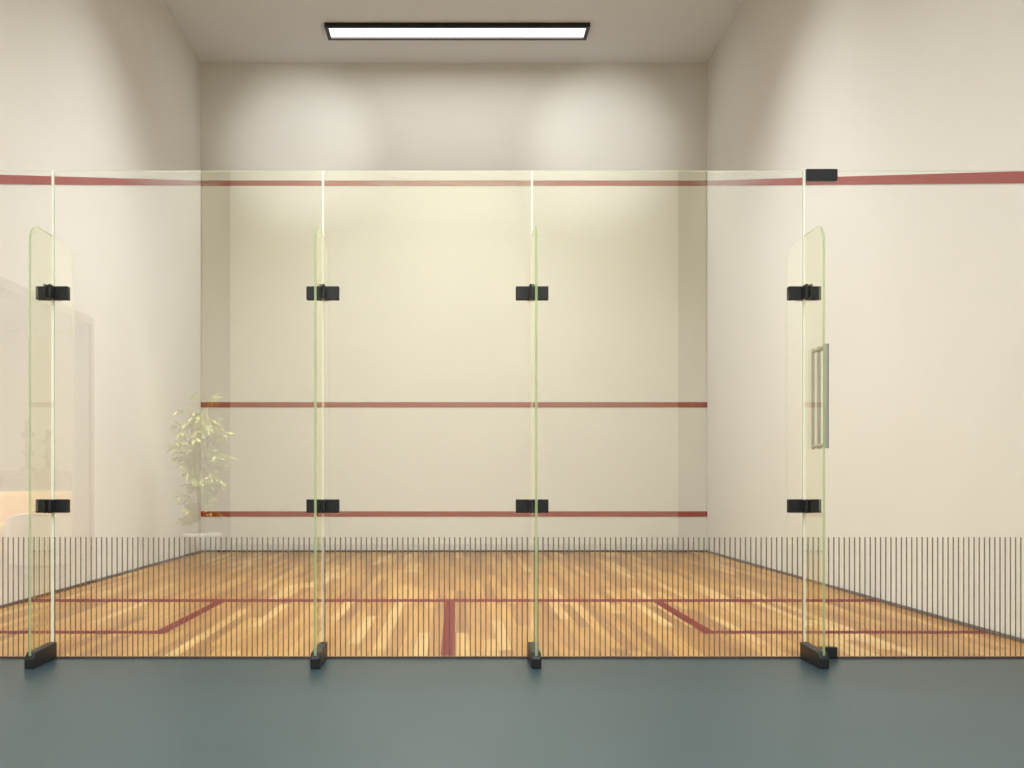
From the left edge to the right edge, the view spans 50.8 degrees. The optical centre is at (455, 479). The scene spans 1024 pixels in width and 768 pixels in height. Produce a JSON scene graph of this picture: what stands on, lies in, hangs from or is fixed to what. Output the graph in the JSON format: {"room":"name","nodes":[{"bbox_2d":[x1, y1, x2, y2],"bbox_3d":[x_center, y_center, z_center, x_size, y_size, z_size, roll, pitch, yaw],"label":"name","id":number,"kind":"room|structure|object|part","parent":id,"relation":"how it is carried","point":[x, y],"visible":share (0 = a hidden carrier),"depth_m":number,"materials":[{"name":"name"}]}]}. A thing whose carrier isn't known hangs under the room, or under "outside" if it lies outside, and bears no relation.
{"room":"squash court viewing area","nodes":[
{"label":"squash court viewing area","id":0,"kind":"room"},
{"bbox_2d":[24,642,56,668],"bbox_3d":[-2.035,0.858,5.272,0.048,0.085,0.299,0,0,0],"label":"shoe","id":1,"kind":"object","parent":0,"point":[47,652],"depth_m":5.23,"materials":[{"name":"black metal"}]},
{"bbox_2d":[0,0,200,604],"bbox_3d":[-3.265,-2.105,9.435,0.150,6.210,8.010,0,0,0],"label":"wall","id":2,"kind":"structure","parent":0,"point":[89,88],"depth_m":9.70,"materials":[{"name":"paint"}]},
{"bbox_2d":[0,175,200,185],"bbox_3d":[-3.187,-2.627,9.450,0.005,2.233,7.980,0,0,0],"label":"court boundary line","id":3,"kind":"object","parent":2,"relation":"attached to","point":[4,179],"depth_m":9.32,"materials":[{"name":"red paint"}]},
{"bbox_2d":[0,550,201,608],"bbox_3d":[-3.184,0.889,9.450,0.012,0.022,7.980,0,0,0],"label":"baseboard","id":4,"kind":"structure","parent":2,"relation":"attached to","point":[171,559],"depth_m":9.40,"materials":[{"name":"brown"}]},
{"bbox_2d":[162,0,744,62],"bbox_3d":[-0.025,-5.260,4.600,6.630,0.100,17.980,0,0,0],"label":"ceiling","id":5,"kind":"structure","parent":0,"point":[217,31],"depth_m":12.38,"materials":[{"name":"white paint"}]},
{"bbox_2d":[324,23,589,39],"bbox_3d":[0.015,-5.185,12.430,3.030,0.050,0.380,0,0,0],"label":"ceiling light","id":6,"kind":"object","parent":5,"relation":"attached to","point":[334,31],"depth_m":12.42,"materials":[{"name":"white plastic"}]},
{"bbox_2d":[201,63,706,549],"bbox_3d":[-0.025,-2.105,13.515,6.630,6.210,0.150,0,0,0],"label":"wall","id":7,"kind":"structure","parent":0,"point":[427,278],"depth_m":13.44,"materials":[{"name":"paint"}]},
{"bbox_2d":[201,180,706,516],"bbox_3d":[-0.025,-1.643,13.437,6.330,4.201,0.006,0,0,0],"label":"court wall lines","id":8,"kind":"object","parent":7,"relation":"attached to","point":[203,182],"depth_m":13.44,"materials":[{"name":"red paint"}]},
{"bbox_2d":[202,550,705,551],"bbox_3d":[-0.025,0.889,13.434,6.330,0.022,0.012,0,0,0],"label":"baseboard","id":9,"kind":"structure","parent":7,"relation":"attached to","point":[202,550],"depth_m":13.43,"materials":[{"name":"brown"}]},
{"bbox_2d":[0,552,1023,767],"bbox_3d":[-0.025,0.946,4.600,6.330,0.108,17.680,0,0,0],"label":"floor","id":10,"kind":"structure","parent":0,"point":[57,713],"depth_m":4.78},
{"bbox_2d":[29,226,53,655],"bbox_3d":[-2.035,-0.180,5.278,0.012,2.100,0.286,0,0,0],"label":"fin","id":11,"kind":"object","parent":10,"relation":"on","point":[32,228],"visible":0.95,"depth_m":5.42,"materials":[{"name":"clear glass"}]},
{"bbox_2d":[310,642,326,668],"bbox_3d":[-0.672,0.858,5.272,0.048,0.085,0.299,0,0,0],"label":"shoe","id":12,"kind":"object","parent":10,"relation":"on","point":[316,662],"depth_m":5.14,"materials":[{"name":"black metal"}]},
{"bbox_2d":[314,226,323,655],"bbox_3d":[-0.672,-0.180,5.278,0.012,2.100,0.286,0,0,0],"label":"fin","id":13,"kind":"object","parent":10,"relation":"on","point":[318,235],"visible":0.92,"depth_m":5.21,"materials":[{"name":"clear glass"}]},
{"bbox_2d":[51,171,802,536],"bbox_3d":[-0.716,-0.336,5.430,4.936,2.449,0.012,0,0,0],"label":"glass wall","id":14,"kind":"structure","parent":10,"relation":"on","point":[51,171],"depth_m":5.43,"materials":[{"name":"clear glass"}]},
{"bbox_3d":[-2.613,-0.336,5.430,1.143,2.449,0.012,0,0,0],"label":"glass panel","id":15,"kind":"part","parent":14,"relation":"part of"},
{"bbox_2d":[36,284,69,300],"bbox_3d":[-2.035,-0.942,5.396,0.164,0.068,0.103,0,0,0],"label":"clamp","id":16,"kind":"object","parent":14,"relation":"attached to","point":[46,292],"depth_m":5.41,"materials":[{"name":"black metal"}]},
{"bbox_2d":[36,499,69,512],"bbox_3d":[-2.035,0.131,5.396,0.164,0.068,0.103,0,0,0],"label":"clamp","id":17,"kind":"object","parent":14,"relation":"attached to","point":[42,505],"depth_m":5.41,"materials":[{"name":"black metal"}]},
{"bbox_3d":[-1.353,-0.336,5.430,1.352,2.449,0.012,0,0,0],"label":"glass panel","id":18,"kind":"part","parent":14,"relation":"part of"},
{"bbox_2d":[306,284,339,300],"bbox_3d":[-0.672,-0.942,5.396,0.164,0.068,0.103,0,0,0],"label":"clamp","id":19,"kind":"object","parent":14,"relation":"attached to","point":[329,293],"depth_m":5.41,"materials":[{"name":"black metal"}]},
{"bbox_2d":[306,499,339,512],"bbox_3d":[-0.672,0.131,5.396,0.164,0.068,0.103,0,0,0],"label":"clamp","id":20,"kind":"object","parent":14,"relation":"attached to","point":[328,505],"depth_m":5.41,"materials":[{"name":"black metal"}]},
{"bbox_2d":[2,537,1021,655],"bbox_3d":[-0.033,0.588,5.423,6.295,0.600,0.001,0,0,0],"label":"vinyl stripes","id":21,"kind":"object","parent":14,"relation":"attached to","point":[2,537],"visible":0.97,"depth_m":5.42,"materials":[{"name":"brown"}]},
{"bbox_3d":[1.071,-0.336,5.430,1.362,2.449,0.012,0,0,0],"label":"glass panel","id":22,"kind":"part","parent":14,"relation":"part of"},
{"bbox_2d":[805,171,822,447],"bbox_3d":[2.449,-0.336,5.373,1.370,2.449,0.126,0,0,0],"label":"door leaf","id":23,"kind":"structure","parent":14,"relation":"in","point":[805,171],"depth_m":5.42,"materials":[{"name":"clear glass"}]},
{"bbox_2d":[811,349,814,448],"bbox_3d":[1.828,-0.414,5.500,0.018,0.515,0.017,0,0,0],"label":"handle","id":24,"kind":"object","parent":23,"relation":"attached to","point":[812,353],"visible":1,"depth_m":5.49,"materials":[{"name":"silver metal"}]},
{"bbox_2d":[817,346,820,448],"bbox_3d":[1.828,-0.414,5.412,0.018,0.515,0.017,0,0,0],"label":"bar","id":25,"kind":"object","parent":23,"relation":"attached to","point":[818,353],"visible":1,"depth_m":5.41,"materials":[{"name":"silver metal"}]},
{"bbox_3d":[1.828,-0.657,5.367,0.025,0.023,0.114,0,0,0],"label":"outer pull handle standoff","id":26,"kind":"part","parent":23,"relation":"part of","materials":[{"name":"silver metal"}]},
{"bbox_3d":[1.828,-0.172,5.367,0.025,0.024,0.114,0,0,0],"label":"outer pull handle standoff","id":27,"kind":"part","parent":23,"relation":"part of","materials":[{"name":"silver metal"}]},
{"bbox_2d":[805,169,837,181],"bbox_3d":[1.843,-1.538,5.430,0.158,0.058,0.040,0,0,0],"label":"fitting","id":28,"kind":"object","parent":23,"relation":"attached to","point":[812,175],"visible":1,"depth_m":5.41,"materials":[{"name":"black metal"}]},
{"bbox_2d":[825,344,828,447],"bbox_3d":[1.828,-0.414,5.310,0.029,0.515,0.028,0,0,0],"label":"handle","id":29,"kind":"object","parent":23,"relation":"attached to","point":[826,345],"visible":0.68,"depth_m":5.30,"materials":[{"name":"silver metal"}]},
{"bbox_2d":[817,646,837,657],"bbox_3d":[1.843,0.869,5.430,0.158,0.054,0.040,0,0,0],"label":"fitting","id":30,"kind":"object","parent":23,"relation":"attached to","point":[832,651],"visible":0.49,"depth_m":5.41,"materials":[{"name":"black metal"}]},
{"bbox_2d":[527,642,540,668],"bbox_3d":[0.384,0.858,5.272,0.048,0.085,0.299,0,0,0],"label":"shoe","id":31,"kind":"object","parent":10,"relation":"on","point":[535,661],"depth_m":5.14,"materials":[{"name":"black metal"}]},
{"bbox_2d":[531,226,537,655],"bbox_3d":[0.384,-0.180,5.278,0.012,2.100,0.286,0,0,0],"label":"fin","id":32,"kind":"object","parent":10,"relation":"on","point":[534,236],"visible":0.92,"depth_m":5.17,"materials":[{"name":"clear glass"}]},
{"bbox_2d":[516,284,548,300],"bbox_3d":[0.384,-0.942,5.396,0.164,0.068,0.103,0,0,0],"label":"clamp","id":33,"kind":"object","parent":32,"relation":"attached to","point":[523,293],"depth_m":5.41,"materials":[{"name":"black metal"}]},
{"bbox_2d":[516,499,548,512],"bbox_3d":[0.384,0.131,5.396,0.164,0.068,0.103,0,0,0],"label":"clamp","id":34,"kind":"object","parent":32,"relation":"attached to","point":[522,505],"depth_m":5.41,"materials":[{"name":"black metal"}]},
{"bbox_2d":[803,226,824,655],"bbox_3d":[1.758,-0.180,5.278,0.012,2.100,0.286,0,0,0],"label":"fin","id":35,"kind":"object","parent":10,"relation":"on","point":[821,228],"visible":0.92,"depth_m":5.42,"materials":[{"name":"clear glass"}]},
{"bbox_2d":[787,284,820,300],"bbox_3d":[1.758,-0.942,5.396,0.164,0.068,0.103,0,0,0],"label":"clamp","id":36,"kind":"object","parent":35,"relation":"attached to","point":[807,292],"depth_m":5.41,"materials":[{"name":"black metal"}]},
{"bbox_2d":[787,499,820,512],"bbox_3d":[1.758,0.131,5.396,0.164,0.068,0.103,0,0,0],"label":"clamp","id":37,"kind":"object","parent":35,"relation":"attached to","point":[793,505],"depth_m":5.41,"materials":[{"name":"black metal"}]},
{"bbox_2d":[800,642,828,668],"bbox_3d":[1.758,0.858,5.272,0.048,0.085,0.299,0,0,0],"label":"shoe","id":38,"kind":"object","parent":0,"point":[809,652],"depth_m":5.22,"materials":[{"name":"black metal"}]},
{"bbox_2d":[707,0,1023,638],"bbox_3d":[3.215,-2.105,4.600,0.150,6.210,17.680,0,0,0],"label":"wall","id":39,"kind":"structure","parent":0,"point":[924,283],"depth_m":8.05,"materials":[{"name":"paint"}]},
{"bbox_2d":[706,550,1023,642],"bbox_3d":[3.134,0.889,9.450,0.012,0.022,7.980,0,0,0],"label":"baseboard","id":40,"kind":"structure","parent":39,"relation":"attached to","point":[711,552],"depth_m":7.62,"materials":[{"name":"brown"}]},
{"bbox_2d":[707,171,1023,185],"bbox_3d":[3.138,-2.627,9.450,0.005,2.233,7.980,0,0,0],"label":"court boundary line","id":41,"kind":"object","parent":39,"relation":"attached to","point":[1013,176],"depth_m":7.51,"materials":[{"name":"red paint"}]}
]}

